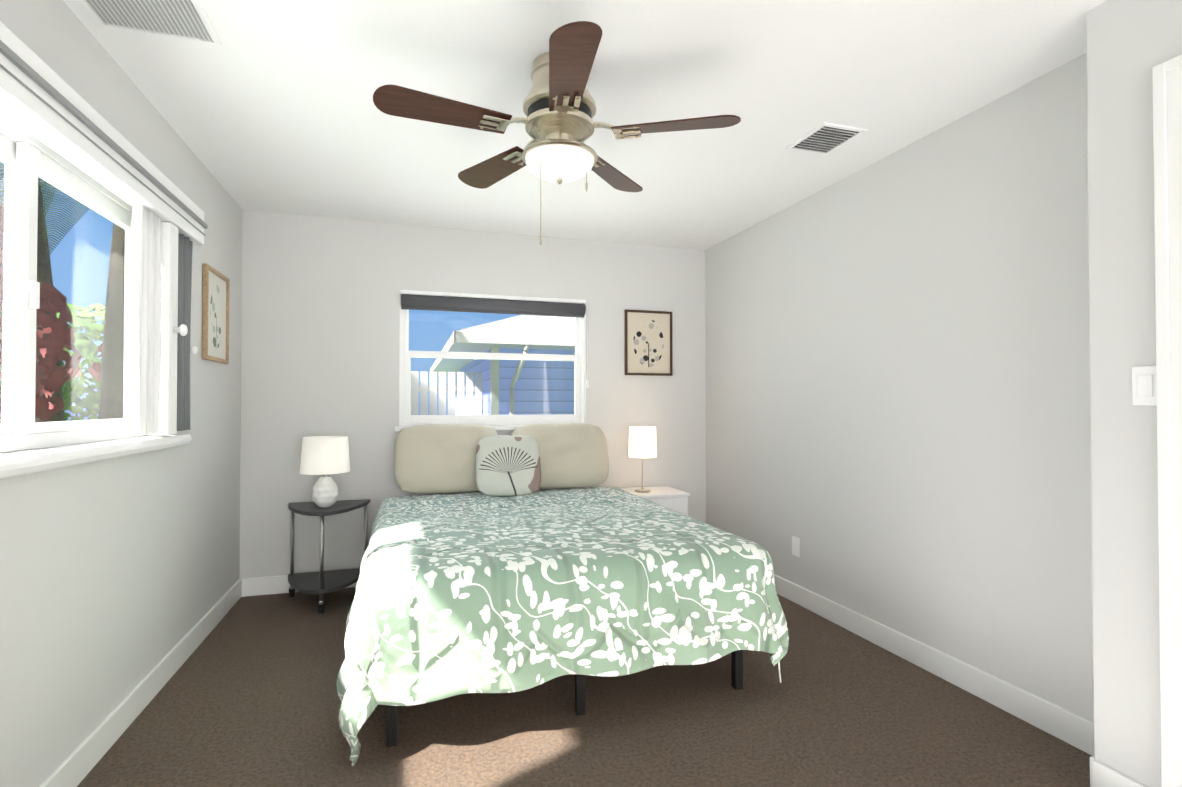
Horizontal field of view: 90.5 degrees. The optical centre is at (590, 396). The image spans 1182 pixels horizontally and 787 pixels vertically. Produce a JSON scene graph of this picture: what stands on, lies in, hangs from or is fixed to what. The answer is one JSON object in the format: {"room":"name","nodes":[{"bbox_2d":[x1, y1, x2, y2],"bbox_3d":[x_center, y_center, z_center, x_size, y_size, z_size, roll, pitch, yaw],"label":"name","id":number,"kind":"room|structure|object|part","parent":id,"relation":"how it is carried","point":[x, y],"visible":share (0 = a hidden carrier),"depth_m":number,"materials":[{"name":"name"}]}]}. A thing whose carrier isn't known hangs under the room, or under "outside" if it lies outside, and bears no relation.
{"room":"bedroom","nodes":[
{"label":"bedroom","id":0,"kind":"room"},
{"bbox_2d":[89,343,102,381],"bbox_3d":[-6.467,-0.346,8.611,1.316,1.212,1.317,0,-1,-17],"label":"tree","id":1,"kind":"object","parent":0,"point":[94,370],"depth_m":8.28,"materials":[{"name":"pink plant"}]},
{"bbox_2d":[0,0,241,786],"bbox_3d":[-1.617,0.008,1.455,0.160,2.490,5.130,0,-1,-17],"label":"wall","id":2,"kind":"structure","parent":0,"point":[119,577],"depth_m":2.15,"materials":[{"name":"grey paint"}]},
{"bbox_2d":[0,433,191,478],"bbox_3d":[-1.600,0.184,1.725,0.105,0.054,2.060,0,-1,-17],"label":"window sill","id":3,"kind":"structure","parent":2,"relation":"attached to","point":[17,464],"depth_m":1.82,"materials":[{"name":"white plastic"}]},
{"bbox_2d":[0,21,203,244],"bbox_3d":[-1.576,-0.826,1.746,0.084,0.165,2.260,0,-1,-17],"label":"window valance","id":4,"kind":"object","parent":2,"relation":"attached to","point":[24,108],"visible":0.69,"depth_m":1.79,"materials":[{"name":"white plastic"}]},
{"bbox_2d":[131,205,161,435],"bbox_3d":[-1.763,-0.290,2.324,0.052,0.880,0.216,0,-1,-17],"label":"vertical blind","id":5,"kind":"object","parent":4,"relation":"hanging from","point":[146,300],"visible":1,"depth_m":2.28,"materials":[{"name":"white fabric"}]},
{"bbox_2d":[149,222,177,434],"bbox_3d":[-1.806,-0.283,2.478,0.072,0.890,0.088,0,-1,-17],"label":"vane","id":6,"kind":"object","parent":4,"relation":"hanging from","point":[167,423],"visible":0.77,"depth_m":2.45,"materials":[{"name":"white plastic"}]},
{"bbox_2d":[177,233,192,430],"bbox_3d":[-1.861,-0.286,2.652,0.063,0.880,0.241,0,-1,-17],"label":"window curtain","id":7,"kind":"object","parent":4,"relation":"hanging from","point":[185,246],"visible":0.46,"depth_m":2.66,"materials":[{"name":"grey fabric"}]},
{"bbox_2d":[0,40,207,452],"bbox_3d":[-1.624,-0.344,1.767,0.240,1.003,2.342,0,-1,-17],"label":"window","id":8,"kind":"structure","parent":2,"relation":"in","point":[15,133],"depth_m":1.74,"materials":[{"name":"white plastic"}]},
{"bbox_3d":[-1.705,-0.322,1.702,0.005,0.099,0.040,0,-1,-17],"label":"left window sash glass","id":9,"kind":"part","parent":8,"relation":"part of","materials":[{"name":"clear glass"}]},
{"bbox_3d":[-1.706,-0.115,1.701,0.005,0.306,0.039,0,-1,-17],"label":"left window sash glass","id":10,"kind":"part","parent":8,"relation":"part of","materials":[{"name":"clear glass"}]},
{"bbox_3d":[-1.704,-0.531,1.701,0.005,0.300,0.046,0,-1,-17],"label":"left window sash glass","id":11,"kind":"part","parent":8,"relation":"part of","materials":[{"name":"clear glass"}]},
{"bbox_3d":[-1.584,-0.324,1.312,0.030,0.860,0.960,0,-1,-17],"label":"left window sash","id":12,"kind":"part","parent":8,"relation":"part of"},
{"bbox_2d":[30,280,39,308],"bbox_3d":[-1.657,-0.303,1.745,0.012,0.080,0.030,0,-1,-17],"label":"window latch","id":13,"kind":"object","parent":8,"relation":"attached to","point":[35,294],"depth_m":1.74,"materials":[{"name":"white plastic"}]},
{"bbox_3d":[-1.801,-0.313,2.135,0.032,0.860,0.880,0,-1,-17],"label":"left window sash","id":14,"kind":"part","parent":8,"relation":"part of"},
{"bbox_3d":[-1.801,-0.296,2.135,0.004,0.763,0.780,0,-1,-17],"label":"left window bottom sash glass","id":15,"kind":"part","parent":8,"relation":"part of","materials":[{"name":"clear glass"}]},
{"bbox_3d":[-1.529,-0.819,1.760,0.013,0.053,2.260,0,-1,-17],"label":"left window rail","id":16,"kind":"part","parent":8,"relation":"part of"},
{"bbox_3d":[-1.750,-0.283,2.496,0.046,0.052,0.052,0,-1,-17],"label":"knob","id":17,"kind":"part","parent":8,"relation":"part of","materials":[{"name":"white plastic"}]},
{"bbox_3d":[-1.951,-0.228,2.868,0.040,0.044,0.044,0,-1,-17],"label":"knob","id":18,"kind":"part","parent":8,"relation":"part of","materials":[{"name":"white plastic"}]},
{"bbox_2d":[39,578,246,786],"bbox_3d":[-1.531,1.196,1.466,0.020,0.115,4.810,0,-1,-17],"label":"baseboard","id":19,"kind":"structure","parent":2,"relation":"attached to","point":[79,762],"depth_m":2.29,"materials":[{"name":"white wood"}]},
{"bbox_2d":[202,263,229,363],"bbox_3d":[-2.077,-0.443,3.250,0.022,0.500,0.400,0,-1,-17],"label":"picture","id":20,"kind":"object","parent":2,"relation":"attached to","point":[215,315],"visible":1,"depth_m":3.23,"materials":[{"name":"beige paper"}]},
{"bbox_2d":[208,271,225,358],"bbox_3d":[-2.082,-0.443,3.248,0.009,0.456,0.356,0,-1,-17],"label":"art","id":21,"kind":"object","parent":20,"relation":"attached to","point":[216,280],"depth_m":3.25},
{"bbox_2d":[240,210,705,578],"bbox_3d":[-0.609,0.046,4.371,3.500,2.490,0.160,0,-1,-17],"label":"wall","id":22,"kind":"structure","parent":0,"point":[320,338],"depth_m":4.02,"materials":[{"name":"grey paint"}]},
{"bbox_2d":[243,575,357,596],"bbox_3d":[-0.645,1.232,4.253,3.310,0.115,0.016,0,-1,-17],"label":"baseboard","id":23,"kind":"structure","parent":22,"relation":"attached to","point":[267,585],"depth_m":3.79,"materials":[{"name":"white wood"}]},
{"bbox_2d":[395,425,523,431],"bbox_3d":[-0.684,0.227,4.257,1.410,0.035,0.050,0,-1,-17],"label":"window sill","id":24,"kind":"structure","parent":22,"relation":"attached to","point":[495,427],"depth_m":4.24,"materials":[{"name":"white plastic"}]},
{"bbox_2d":[399,290,588,425],"bbox_3d":[-0.689,-0.264,4.313,1.370,0.950,0.112,0,-1,-17],"label":"window","id":25,"kind":"structure","parent":22,"relation":"in","point":[403,422],"depth_m":4.29,"materials":[{"name":"white plastic"}]},
{"bbox_3d":[-0.708,-0.489,4.342,1.280,0.430,0.030,0,-1,-17],"label":"upper window sash","id":26,"kind":"part","parent":25,"relation":"part of","materials":[{"name":"white plastic"}]},
{"bbox_3d":[-0.708,-0.494,4.343,1.230,0.360,0.004,0,-1,-17],"label":"upper window sash glass","id":27,"kind":"part","parent":25,"relation":"part of","materials":[{"name":"clear glass"}]},
{"bbox_2d":[401,306,583,317],"bbox_3d":[-0.685,-0.615,4.271,1.326,0.020,0.012,0,-1,-17],"label":"window blind","id":28,"kind":"object","parent":25,"relation":"attached to","point":[486,311],"visible":0.93,"depth_m":4.25,"materials":[{"name":"grey plastic"}]},
{"bbox_3d":[-0.697,-0.072,4.303,1.280,0.495,0.030,0,-1,-17],"label":"window sash","id":29,"kind":"part","parent":25,"relation":"part of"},
{"bbox_2d":[400,290,585,303],"bbox_3d":[-0.686,-0.724,4.277,1.342,0.028,0.030,0,-1,-17],"label":"blind valance","id":30,"kind":"object","parent":25,"relation":"attached to","point":[464,295],"visible":0.96,"depth_m":4.25,"materials":[{"name":"white plastic"}]},
{"bbox_3d":[-0.697,-0.070,4.303,1.200,0.410,0.004,0,-1,-17],"label":"lower window sash glass","id":31,"kind":"part","parent":25,"relation":"part of","materials":[{"name":"clear glass"}]},
{"bbox_2d":[401,294,585,314],"bbox_3d":[-0.685,-0.665,4.273,1.326,0.088,0.088,0,-1,-17],"label":"roll","id":32,"kind":"object","parent":25,"relation":"attached to","point":[425,301],"visible":0.88,"depth_m":4.22,"materials":[{"name":"grey fabric"}]},
{"bbox_3d":[-0.027,-0.387,4.468,0.016,0.640,0.011,0,-1,-17],"label":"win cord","id":33,"kind":"part","parent":25,"relation":"part of","materials":[{"name":"white plastic"}]},
{"bbox_2d":[625,309,672,375],"bbox_3d":[0.455,-0.420,4.611,0.400,0.510,0.022,0,-1,-17],"label":"picture","id":34,"kind":"object","parent":22,"relation":"attached to","point":[648,343],"visible":0.96,"depth_m":4.61},
{"bbox_2d":[77,587,1091,786],"bbox_3d":[0.655,1.312,2.146,4.920,0.100,5.130,0,-1,-17],"label":"floor","id":35,"kind":"structure","parent":0,"point":[246,695],"depth_m":2.23,"materials":[{"name":"carpet"}]},
{"bbox_2d":[288,499,369,612],"bbox_3d":[-1.647,0.982,3.639,0.490,0.600,0.442,0,-1,-17],"label":"side table","id":36,"kind":"object","parent":35,"relation":"on","point":[321,582],"visible":0.88,"depth_m":3.62,"materials":[{"name":"grey"}]},
{"bbox_2d":[300,436,349,507],"bbox_3d":[-1.634,0.465,3.607,0.284,0.430,0.284,0,-1,-17],"label":"lamp","id":37,"kind":"object","parent":36,"relation":"on","point":[324,456],"visible":1,"depth_m":3.52,"materials":[{"name":"white ceramic"}]},
{"bbox_3d":[-1.634,0.357,3.608,0.284,0.215,0.284,0,-1,-17],"label":"lamp shade","id":38,"kind":"part","parent":37,"relation":"part of","materials":[{"name":"white fabric"}]},
{"bbox_2d":[337,423,788,765],"bbox_3d":[-0.312,0.728,3.200,1.820,1.096,2.175,0,-1,-17],"label":"bed","id":39,"kind":"object","parent":35,"relation":"on","point":[509,577],"visible":1,"depth_m":2.32,"materials":[{"name":"green fabric"}]},
{"bbox_2d":[394,424,497,493],"bbox_3d":[-0.955,0.414,3.965,0.740,0.500,0.197,0,-23,-20],"label":"pillow","id":40,"kind":"object","parent":39,"relation":"on","point":[437,458],"depth_m":3.88,"materials":[{"name":"beige fabric"}]},
{"bbox_2d":[512,423,608,487],"bbox_3d":[-0.220,0.417,4.194,0.740,0.500,0.197,0,-23,-13],"label":"pillow","id":41,"kind":"object","parent":39,"relation":"on","point":[572,455],"depth_m":4.14,"materials":[{"name":"beige fabric"}]},
{"bbox_2d":[619,486,689,515],"bbox_3d":[0.457,0.996,4.351,0.426,0.590,0.410,0,-1,-17],"label":"nightstand","id":42,"kind":"object","parent":35,"relation":"on","point":[674,499],"visible":0.06,"depth_m":4.22,"materials":[{"name":"white wood"}]},
{"bbox_2d":[629,426,656,492],"bbox_3d":[0.380,0.462,4.318,0.206,0.475,0.206,0,-1,-17],"label":"lamp","id":43,"kind":"object","parent":42,"relation":"on","point":[642,442],"visible":1,"depth_m":4.24,"materials":[{"name":"white fabric"}]},
{"bbox_3d":[0.380,0.334,4.320,0.206,0.220,0.206,0,-1,-17],"label":"lamp shade","id":44,"kind":"part","parent":43,"relation":"part of","materials":[{"name":"white fabric"}]},
{"bbox_2d":[63,0,1106,249],"bbox_3d":[0.655,-1.277,2.179,4.920,0.100,5.130,0,-1,-17],"label":"ceiling","id":45,"kind":"structure","parent":0,"point":[269,106],"depth_m":2.35,"materials":[{"name":"white paint"}]},
{"bbox_2d":[76,0,221,46],"bbox_3d":[-1.399,-1.226,1.796,0.360,0.013,0.420,0,-1,-17],"label":"ceiling vent","id":46,"kind":"object","parent":45,"relation":"in","point":[185,20],"visible":1,"depth_m":1.90,"materials":[{"name":"white plastic"}]},
{"bbox_2d":[373,21,740,244],"bbox_3d":[-0.138,-0.885,2.148,1.237,0.684,1.243,0,-1,-17],"label":"fan","id":47,"kind":"object","parent":45,"relation":"hanging from","point":[559,106],"visible":1,"depth_m":2.07,"materials":[{"name":"brown wood"}]},
{"bbox_3d":[-0.498,-0.973,1.994,0.458,0.033,0.177,0,-1,-17],"label":"blade","id":48,"kind":"part","parent":47,"relation":"part of","materials":[{"name":"brown wood"}]},
{"bbox_3d":[-0.406,-0.966,2.486,0.288,0.033,0.439,0,-1,-17],"label":"blade","id":49,"kind":"part","parent":47,"relation":"part of","materials":[{"name":"brown wood"}]},
{"bbox_2d":[528,98,590,117],"bbox_3d":[-0.116,-1.032,2.182,0.236,0.044,0.236,0,-1,-17],"label":"motor","id":50,"kind":"object","parent":47,"relation":"attached to","point":[536,106],"depth_m":2.09,"materials":[{"name":"grey metal"}]},
{"bbox_3d":[-0.116,-0.844,2.180,0.256,0.072,0.256,0,-1,-17],"label":"lamp shade","id":51,"kind":"part","parent":47,"relation":"part of","materials":[{"name":"white glass"}]},
{"bbox_3d":[-0.068,-0.976,1.759,0.190,0.033,0.458,0,-1,-17],"label":"blade","id":52,"kind":"part","parent":47,"relation":"part of","materials":[{"name":"brown wood"}]},
{"bbox_3d":[0.085,-0.966,2.549,0.384,0.033,0.376,0,-1,-17],"label":"blade","id":53,"kind":"part","parent":47,"relation":"part of","materials":[{"name":"brown wood"}]},
{"bbox_3d":[0.297,-0.971,2.102,0.435,0.033,0.299,0,-1,-17],"label":"blade","id":54,"kind":"part","parent":47,"relation":"part of","materials":[{"name":"brown wood"}]},
{"bbox_2d":[785,122,866,155],"bbox_3d":[1.108,-1.213,2.775,0.240,0.013,0.280,0,-1,-17],"label":"ceiling vent","id":55,"kind":"object","parent":45,"relation":"in","point":[825,138],"visible":1,"depth_m":2.76,"materials":[{"name":"white plastic"}]},
{"bbox_2d":[705,58,1080,715],"bbox_3d":[1.451,0.033,3.374,0.160,2.490,2.970,0,-1,-17],"label":"wall","id":56,"kind":"structure","parent":0,"point":[929,424],"depth_m":2.72,"materials":[{"name":"grey paint"}]},
{"bbox_2d":[792,536,799,556],"bbox_3d":[1.274,0.934,3.647,0.009,0.115,0.070,0,-1,-17],"label":"electrical outlet","id":57,"kind":"object","parent":56,"relation":"attached to","point":[795,546],"visible":1,"depth_m":3.64,"materials":[{"name":"white plastic"}]},
{"bbox_2d":[774,574,1145,786],"bbox_3d":[1.371,1.220,3.313,0.020,0.115,2.930,0,-1,-17],"label":"baseboard","id":58,"kind":"structure","parent":56,"relation":"attached to","point":[1077,731],"depth_m":2.52,"materials":[{"name":"white wood"}]},
{"bbox_2d":[1077,0,1181,786],"bbox_3d":[1.918,0.002,1.001,0.120,2.490,1.840,0,-1,-17],"label":"wall","id":59,"kind":"structure","parent":0,"point":[1116,310],"depth_m":1.79,"materials":[{"name":"grey paint"}]},
{"bbox_2d":[1132,366,1156,405],"bbox_3d":[1.627,-0.031,1.717,0.011,0.115,0.070,0,-1,-17],"label":"rocker light switch","id":60,"kind":"object","parent":59,"relation":"attached to","point":[1144,390],"visible":0.73,"depth_m":1.72,"materials":[{"name":"white plastic"}]},
{"bbox_2d":[1152,54,1181,786],"bbox_3d":[1.833,0.148,1.229,0.146,2.205,0.980,0,-1,-17],"label":"door frame","id":61,"kind":"structure","parent":59,"relation":"attached to","point":[1167,112],"depth_m":1.65,"materials":[{"name":"white wood"}]},
{"label":"outside","id":62,"kind":"structure","parent":0,"visible":0},
{"label":"lawn","id":63,"kind":"structure","parent":62,"visible":0},
{"bbox_2d":[0,366,71,419],"bbox_3d":[-15.264,0.431,14.006,4.384,4.184,4.250,0,-1,-17],"label":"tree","id":64,"kind":"object","parent":63,"relation":"on","point":[68,388],"depth_m":14.81,"materials":[{"name":"green plant"}]},
{"bbox_2d":[35,179,63,422],"bbox_3d":[-7.265,-0.821,7.693,0.622,5.020,0.440,0,-1,-17],"label":"trunk","id":65,"kind":"object","parent":63,"relation":"on","point":[45,275],"depth_m":7.63,"materials":[{"name":"brown plant"}]},
{"bbox_2d":[0,303,105,420],"bbox_3d":[-16.203,0.206,18.081,6.460,6.569,6.573,0,-1,-17],"label":"tree","id":66,"kind":"object","parent":63,"relation":"on","point":[82,343],"depth_m":16.63,"materials":[{"name":"green plant"}]},
{"bbox_2d":[98,223,124,419],"bbox_3d":[-5.099,-0.536,6.426,0.523,4.417,0.440,0,-1,-17],"label":"trunk","id":67,"kind":"object","parent":63,"relation":"on","point":[106,395],"depth_m":6.24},
{"bbox_2d":[0,162,89,253],"bbox_3d":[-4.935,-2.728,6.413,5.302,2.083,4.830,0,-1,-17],"label":"fronds","id":68,"kind":"object","parent":67,"relation":"attached to","point":[43,181],"depth_m":7.56,"materials":[{"name":"green plant"}]},
{"bbox_2d":[411,371,482,414],"bbox_3d":[-4.510,0.635,9.627,5.420,2.150,0.050,0,-1,-17],"label":"fence","id":69,"kind":"object","parent":63,"relation":"on","point":[477,389],"depth_m":10.22,"materials":[{"name":"grey wood"}]},
{"bbox_2d":[455,315,574,414],"bbox_3d":[0.180,-0.543,11.297,24.120,4.550,15.620,0,-1,-17],"label":"neighboring house","id":70,"kind":"structure","parent":63,"relation":"on","point":[553,372],"depth_m":9.51,"materials":[{"name":"blue"}]},
{"bbox_2d":[490,347,498,414],"bbox_3d":[-1.532,0.466,9.316,0.120,2.480,0.120,0,-1,-17],"label":"post","id":71,"kind":"object","parent":70,"relation":"attached to","point":[493,402],"depth_m":9.27,"materials":[{"name":"grey wood"}]},
{"bbox_2d":[430,331,574,374],"bbox_3d":[3.696,-0.779,15.412,14.960,0.170,9.860,0,-1,-17],"label":"eave","id":72,"kind":"object","parent":70,"relation":"attached to","point":[467,336],"depth_m":8.93,"materials":[{"name":"grey"}]},
{"bbox_2d":[509,345,528,414],"bbox_3d":[-1.120,0.463,9.067,0.080,2.480,0.631,0,-1,-30],"label":"spout","id":73,"kind":"object","parent":70,"relation":"attached to","point":[517,372],"depth_m":9.19,"materials":[{"name":"grey"}]},
{"bbox_3d":[-6.147,0.377,5.167,0.636,2.550,1.329,0,-1,-17],"label":"trunk","id":74,"kind":"object","parent":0,"visible":0},
{"bbox_2d":[0,198,3,315],"bbox_3d":[-6.188,-1.216,5.283,1.687,1.800,1.824,0,-1,-17],"label":"tree","id":75,"kind":"object","parent":74,"relation":"attached to","point":[1,250],"depth_m":5.53,"materials":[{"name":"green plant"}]},
{"bbox_2d":[0,267,81,423],"bbox_3d":[-6.138,-0.513,5.844,1.558,1.737,1.646,0,-1,-17],"label":"tree","id":76,"kind":"object","parent":74,"relation":"attached to","point":[57,375],"depth_m":6.12,"materials":[{"name":"red plant"}]}
]}

